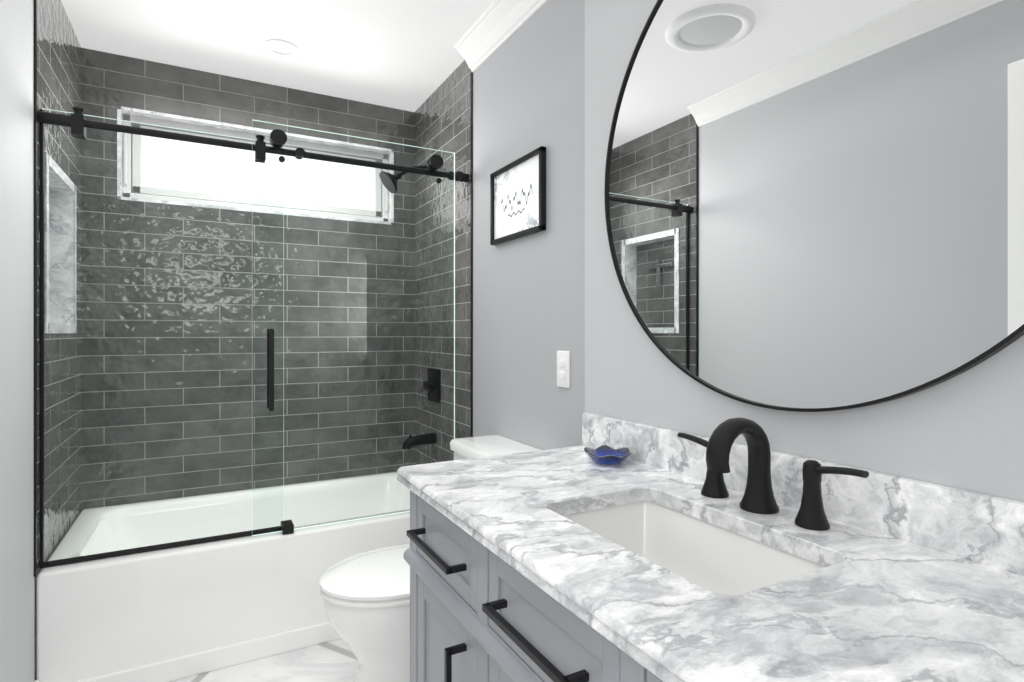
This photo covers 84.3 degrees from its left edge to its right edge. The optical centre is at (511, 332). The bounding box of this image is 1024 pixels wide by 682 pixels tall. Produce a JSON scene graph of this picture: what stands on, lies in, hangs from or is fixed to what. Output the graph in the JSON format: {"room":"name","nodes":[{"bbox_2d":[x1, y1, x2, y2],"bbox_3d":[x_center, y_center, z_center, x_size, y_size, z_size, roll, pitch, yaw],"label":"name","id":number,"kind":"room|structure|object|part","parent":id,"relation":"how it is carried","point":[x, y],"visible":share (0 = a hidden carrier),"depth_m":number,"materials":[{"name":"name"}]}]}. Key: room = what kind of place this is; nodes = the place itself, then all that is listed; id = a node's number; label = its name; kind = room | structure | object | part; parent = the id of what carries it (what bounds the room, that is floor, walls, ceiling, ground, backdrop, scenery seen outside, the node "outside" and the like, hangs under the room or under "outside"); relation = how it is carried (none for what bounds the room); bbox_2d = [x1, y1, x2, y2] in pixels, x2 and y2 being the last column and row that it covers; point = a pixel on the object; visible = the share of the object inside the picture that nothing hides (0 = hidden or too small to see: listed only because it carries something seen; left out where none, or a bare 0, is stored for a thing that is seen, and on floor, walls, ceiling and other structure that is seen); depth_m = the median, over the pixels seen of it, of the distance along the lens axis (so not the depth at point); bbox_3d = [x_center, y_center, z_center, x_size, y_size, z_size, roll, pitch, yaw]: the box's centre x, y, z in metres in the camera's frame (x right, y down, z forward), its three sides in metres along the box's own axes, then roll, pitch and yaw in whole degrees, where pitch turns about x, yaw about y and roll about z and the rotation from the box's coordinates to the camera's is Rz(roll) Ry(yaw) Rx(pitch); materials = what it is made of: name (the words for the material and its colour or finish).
{"room":"bathroom","nodes":[
{"label":"bathroom","id":0,"kind":"room"},
{"bbox_2d":[0,0,34,681],"bbox_3d":[-0.996,-0.020,0.699,0.140,2.460,2.420,0,0,-29],"label":"wall","id":1,"kind":"structure","parent":0,"point":[17,620],"depth_m":1.63,"materials":[{"name":"grey paint"}]},
{"bbox_2d":[35,0,80,679],"bbox_3d":[-1.762,-0.020,2.103,0.140,2.460,0.780,0,0,-29],"label":"tiled wall","id":2,"kind":"structure","parent":0,"point":[58,67],"depth_m":2.09,"materials":[{"name":"grey tile"}]},
{"bbox_2d":[45,152,76,332],"bbox_3d":[-1.743,-0.305,2.119,0.099,0.614,0.514,0,0,-29],"label":"shower niche","id":3,"kind":"object","parent":2,"relation":"attached to","point":[53,288],"depth_m":2.31,"materials":[{"name":"stone"}]},
{"bbox_2d":[34,0,472,576],"bbox_3d":[-0.844,-0.240,2.154,1.520,2.020,0.012,0,0,-29],"label":"trim","id":4,"kind":"structure","parent":2,"relation":"attached to","point":[36,274],"depth_m":1.79,"materials":[{"name":"black"}]},
{"bbox_2d":[81,47,413,510],"bbox_3d":[-1.253,-0.020,2.905,1.800,2.460,0.140,0,0,-29],"label":"tiled wall","id":5,"kind":"structure","parent":0,"point":[110,82],"depth_m":2.76,"materials":[{"name":"grey tile"}]},
{"bbox_2d":[117,106,393,224],"bbox_3d":[-1.239,-0.810,2.889,1.270,0.420,0.100,0,0,-29],"label":"window frame","id":6,"kind":"structure","parent":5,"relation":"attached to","point":[121,110],"depth_m":2.77,"materials":[{"name":"stone"}]},
{"bbox_2d":[123,114,387,221],"bbox_3d":[-1.250,-0.810,2.909,1.242,0.392,0.055,0,0,-29],"label":"window","id":7,"kind":"structure","parent":6,"relation":"attached to","point":[240,163],"depth_m":2.86,"materials":[{"name":"white glass"}]},
{"bbox_3d":[-1.250,-0.810,2.908,1.230,0.320,0.053,0,0,-29],"label":"window sash","id":8,"kind":"part","parent":7,"relation":"part of","materials":[{"name":"white glass"}]},
{"bbox_2d":[170,638,359,681],"bbox_3d":[-0.081,1.260,0.753,1.800,0.100,5.040,0,0,-29],"label":"floor","id":9,"kind":"structure","parent":0,"point":[336,660],"depth_m":2.04,"materials":[{"name":"stone"}]},
{"bbox_2d":[36,472,409,681],"bbox_3d":[-1.030,0.990,2.494,1.516,0.440,0.790,0,0,-29],"label":"bathtub","id":10,"kind":"object","parent":9,"relation":"on","point":[170,614],"visible":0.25,"depth_m":2.08,"materials":[{"name":"white ceramic"}]},
{"bbox_2d":[37,107,468,567],"bbox_3d":[-0.858,-0.013,2.179,1.518,1.564,0.107,0,0,-29],"label":"shower door","id":11,"kind":"structure","parent":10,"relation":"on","point":[77,122],"depth_m":2.10,"materials":[{"name":"clear glass"}]},
{"bbox_2d":[319,435,539,681],"bbox_3d":[-0.270,0.809,1.926,0.737,0.801,0.468,0,0,-29],"label":"toilet","id":12,"kind":"object","parent":9,"relation":"on","point":[366,599],"visible":0.35,"depth_m":1.75,"materials":[{"name":"white ceramic"}]},
{"bbox_3d":[-0.372,0.790,1.870,0.506,0.054,0.388,0,0,-29],"label":"seat","id":13,"kind":"part","parent":12,"relation":"part of","materials":[{"name":"white plastic"}]},
{"bbox_3d":[-0.043,0.622,2.049,0.220,0.426,0.468,0,0,-29],"label":"tank","id":14,"kind":"part","parent":12,"relation":"part of","materials":[{"name":"white ceramic"}]},
{"bbox_2d":[397,476,676,681],"bbox_3d":[0.272,0.785,0.957,0.602,0.850,1.207,0,0,-29],"label":"bathroom vanity","id":15,"kind":"object","parent":9,"relation":"on","point":[477,615],"depth_m":0.98,"materials":[{"name":"grey wood"}]},
{"bbox_2d":[397,444,1023,681],"bbox_3d":[0.274,0.345,0.972,0.583,0.030,1.286,0,0,-29],"label":"countertop","id":16,"kind":"structure","parent":15,"relation":"on","point":[708,582],"depth_m":0.78,"materials":[{"name":"white stone"}]},
{"bbox_2d":[584,445,631,464],"bbox_3d":[0.244,0.314,1.443,0.128,0.031,0.117,0,0,-29],"label":"dish","id":17,"kind":"object","parent":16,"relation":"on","point":[605,454],"visible":0.98,"depth_m":1.45,"materials":[{"name":"blue glass"}]},
{"bbox_2d":[677,417,868,530],"bbox_3d":[0.424,0.242,1.040,0.159,0.174,0.395,0,0,-29],"label":"faucet","id":18,"kind":"object","parent":16,"relation":"on","point":[757,509],"depth_m":1.03,"materials":[{"name":"black metal"}]},
{"bbox_3d":[0.036,0.534,0.828,0.016,0.034,1.208,0,0,-29],"label":"moulding","id":19,"kind":"part","parent":15,"relation":"part of","materials":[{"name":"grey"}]},
{"bbox_2d":[61,0,493,111],"bbox_3d":[-0.081,-1.300,0.753,1.800,0.100,5.040,0,0,-29],"label":"ceiling","id":20,"kind":"structure","parent":0,"point":[402,55],"depth_m":2.40,"materials":[{"name":"white paint"}]},
{"bbox_2d":[264,39,297,55],"bbox_3d":[-1.010,-1.245,2.479,0.140,0.008,0.140,0,0,-29],"label":"recessed light","id":21,"kind":"object","parent":20,"relation":"in","point":[280,47],"visible":1,"depth_m":2.47,"materials":[{"name":"white plastic"}]},
{"bbox_2d":[414,60,469,464],"bbox_3d":[-0.304,-0.020,2.898,0.140,2.460,0.780,0,0,-29],"label":"tiled wall","id":22,"kind":"structure","parent":0,"point":[442,117],"depth_m":2.82,"materials":[{"name":"grey tile"}]},
{"bbox_2d":[379,165,435,193],"bbox_3d":[-0.525,-0.787,2.857,0.285,0.182,0.120,0,0,-29],"label":"shower fixture","id":23,"kind":"object","parent":22,"relation":"attached to","point":[390,179],"depth_m":2.81,"materials":[{"name":"black metal"}]},
{"bbox_2d":[402,432,436,449],"bbox_3d":[-0.475,0.552,2.884,0.171,0.073,0.060,0,0,-29],"label":"shower fixture","id":24,"kind":"object","parent":22,"relation":"attached to","point":[413,441],"depth_m":2.86,"materials":[{"name":"black metal"}]},
{"bbox_2d":[423,368,440,402],"bbox_3d":[-0.421,0.270,2.902,0.059,0.170,0.191,0,0,-29],"label":"shower fixture","id":25,"kind":"object","parent":22,"relation":"attached to","point":[432,381],"depth_m":2.89,"materials":[{"name":"black metal"}]},
{"bbox_2d":[473,0,584,449],"bbox_3d":[0.102,-0.020,2.152,0.140,2.460,0.920,0,0,-29],"label":"wall","id":26,"kind":"structure","parent":0,"point":[528,290],"depth_m":2.04,"materials":[{"name":"grey paint"}]},
{"bbox_2d":[454,0,546,71],"bbox_3d":[-0.288,-1.202,1.135,1.520,0.095,2.308,0,0,-29],"label":"crown molding","id":27,"kind":"structure","parent":26,"relation":"attached to","point":[496,25],"depth_m":2.23,"materials":[{"name":"white"}]},
{"bbox_2d":[490,146,545,244],"bbox_3d":[0.015,-0.503,2.142,0.021,0.290,0.398,0,0,-29],"label":"picture frame","id":28,"kind":"object","parent":26,"relation":"attached to","point":[517,198],"visible":1,"depth_m":2.12,"materials":[{"name":"black"}]},
{"bbox_2d":[557,351,569,387],"bbox_3d":[0.168,0.120,1.874,0.010,0.120,0.072,0,0,-29],"label":"electrical outlet","id":29,"kind":"object","parent":26,"relation":"attached to","point":[563,368],"visible":1,"depth_m":1.86,"materials":[{"name":"white plastic"}]},
{"bbox_2d":[585,0,1023,501],"bbox_3d":[0.660,-0.020,1.077,0.190,2.460,1.500,0,0,-29],"label":"wall","id":30,"kind":"structure","parent":0,"point":[964,430],"depth_m":1.17,"materials":[{"name":"grey paint"}]},
{"bbox_2d":[582,412,1023,571],"bbox_3d":[0.521,0.282,1.107,0.020,0.095,1.284,0,0,-29],"label":"backsplash","id":31,"kind":"structure","parent":30,"relation":"attached to","point":[988,529],"depth_m":0.96,"materials":[{"name":"white stone"}]},
{"bbox_2d":[604,0,1023,411],"bbox_3d":[0.524,-0.390,1.106,0.020,1.080,1.080,0,0,-29],"label":"mirror","id":32,"kind":"object","parent":30,"relation":"attached to","point":[814,205],"visible":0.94,"depth_m":1.03,"materials":[{"name":"clear glass"}]}
]}

